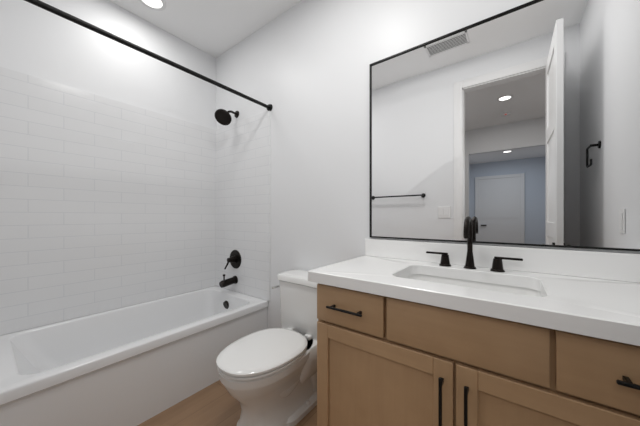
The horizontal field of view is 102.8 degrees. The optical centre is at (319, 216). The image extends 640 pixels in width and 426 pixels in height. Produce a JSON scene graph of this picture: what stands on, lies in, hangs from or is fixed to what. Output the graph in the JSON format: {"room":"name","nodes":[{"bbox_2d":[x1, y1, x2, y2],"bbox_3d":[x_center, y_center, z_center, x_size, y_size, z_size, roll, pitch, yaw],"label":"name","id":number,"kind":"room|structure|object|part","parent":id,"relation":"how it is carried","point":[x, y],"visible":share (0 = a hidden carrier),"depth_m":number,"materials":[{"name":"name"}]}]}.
{"room":"bathroom","nodes":[
{"label":"bathroom","id":0,"kind":"room"},
{"bbox_2d":[0,0,215,335],"bbox_3d":[-1.516,-0.205,1.929,0.100,2.710,1.720,0,0,37],"label":"wall","id":1,"kind":"structure","parent":0,"point":[38,42],"depth_m":1.84,"materials":[{"name":"white paint"}]},
{"bbox_2d":[0,67,215,334],"bbox_3d":[-1.472,-0.090,1.897,0.009,1.519,1.520,0,0,37],"label":"tile","id":2,"kind":"structure","parent":1,"relation":"attached to","point":[106,204],"depth_m":1.76,"materials":[{"name":"white tile"}]},
{"bbox_2d":[109,0,301,57],"bbox_3d":[-0.372,-1.585,1.071,2.960,0.050,1.720,0,0,37],"label":"ceiling","id":3,"kind":"structure","parent":0,"point":[215,28],"depth_m":2.00,"materials":[{"name":"white paint"}]},
{"bbox_2d":[139,0,165,10],"bbox_3d":[-1.210,-1.558,1.837,0.180,0.007,0.180,0,0,37],"label":"recessed light","id":4,"kind":"object","parent":3,"relation":"in","point":[158,5],"visible":1,"depth_m":1.87,"materials":[{"name":"white plastic"}]},
{"bbox_2d":[137,380,316,425],"bbox_3d":[-0.372,1.147,1.071,2.960,0.105,1.720,0,0,37],"label":"floor","id":5,"kind":"structure","parent":0,"point":[216,403],"depth_m":1.43,"materials":[{"name":"brown wood"}]},
{"bbox_2d":[0,286,267,425],"bbox_3d":[-1.171,0.882,1.671,0.759,0.425,1.518,0,0,37],"label":"bathtub","id":6,"kind":"object","parent":5,"relation":"on","point":[135,364],"visible":0.94,"depth_m":1.48,"materials":[{"name":"white ceramic"}]},
{"bbox_2d":[216,270,317,425],"bbox_3d":[-0.231,0.736,1.452,0.427,0.724,0.722,0,0,37],"label":"toilet","id":7,"kind":"object","parent":5,"relation":"on","point":[267,377],"visible":0.94,"depth_m":1.34,"materials":[{"name":"white ceramic"}]},
{"bbox_3d":[-0.288,0.468,1.713,0.022,0.026,0.084,0,0,37],"label":"lever","id":8,"kind":"part","parent":7,"relation":"part of","materials":[{"name":"silver metal"}]},
{"bbox_2d":[308,216,639,425],"bbox_3d":[0.565,0.546,0.971,1.139,1.098,0.555,0,0,37],"label":"bathroom vanity","id":9,"kind":"object","parent":5,"relation":"on","point":[415,333],"visible":1,"depth_m":0.83,"materials":[{"name":"light brown wood"},{"name":"white quartz"},{"name":"black metal"}]},
{"bbox_2d":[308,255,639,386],"bbox_3d":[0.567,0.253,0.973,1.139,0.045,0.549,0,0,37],"label":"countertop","id":10,"kind":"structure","parent":9,"relation":"on","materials":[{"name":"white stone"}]},
{"bbox_2d":[426,216,523,272],"bbox_3d":[0.645,0.113,1.110,0.374,0.233,0.153,0,0,37],"label":"faucet","id":11,"kind":"object","parent":10,"relation":"on","point":[497,265],"depth_m":1.14,"materials":[{"name":"black metal"}]},
{"bbox_2d":[216,0,639,328],"bbox_3d":[0.154,-0.205,1.689,2.860,2.710,0.100,0,0,37],"label":"wall","id":12,"kind":"structure","parent":0,"point":[302,67],"depth_m":1.73,"materials":[{"name":"white paint"}]},
{"bbox_2d":[24,0,272,110],"bbox_3d":[-0.856,-0.872,1.434,0.060,0.060,1.520,0,0,37],"label":"shower rod","id":13,"kind":"object","parent":12,"relation":"attached to","point":[67,16],"visible":0.98,"depth_m":1.30,"materials":[{"name":"black metal"}]},
{"bbox_2d":[215,109,238,124],"bbox_3d":[-0.796,-0.876,2.208,0.136,0.162,0.210,0,0,37],"label":"shower head","id":14,"kind":"object","parent":12,"relation":"attached to","point":[222,116],"visible":1,"depth_m":2.17},
{"bbox_2d":[224,250,240,268],"bbox_3d":[-0.784,0.381,2.271,0.170,0.172,0.078,0,0,37],"label":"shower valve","id":15,"kind":"structure","parent":12,"relation":"attached to","point":[234,259],"depth_m":2.27,"materials":[{"name":"black metal"}]},
{"bbox_2d":[216,111,269,300],"bbox_3d":[-0.707,-0.090,2.267,0.771,1.519,0.009,0,0,37],"label":"tile","id":16,"kind":"structure","parent":12,"relation":"attached to","point":[243,188],"depth_m":2.22,"materials":[{"name":"white tile"}]},
{"bbox_2d":[219,274,237,287],"bbox_3d":[-0.806,0.552,2.242,0.072,0.111,0.150,0,0,37],"label":"tub spout","id":17,"kind":"object","parent":16,"relation":"attached to","point":[224,282],"visible":1,"depth_m":2.22,"materials":[{"name":"black metal"}]},
{"bbox_2d":[364,238,639,286],"bbox_3d":[0.727,0.180,1.187,1.139,0.100,0.015,0,0,37],"label":"backsplash","id":18,"kind":"structure","parent":12,"relation":"attached to","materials":[{"name":"white stone"}]},
{"bbox_2d":[370,0,639,250],"bbox_3d":[0.738,-0.390,1.179,1.106,1.020,0.013,0,0,37],"label":"mirror","id":19,"kind":"object","parent":12,"relation":"attached to","point":[519,125],"visible":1,"depth_m":1.10,"materials":[{"name":"clear glass"}]}
]}

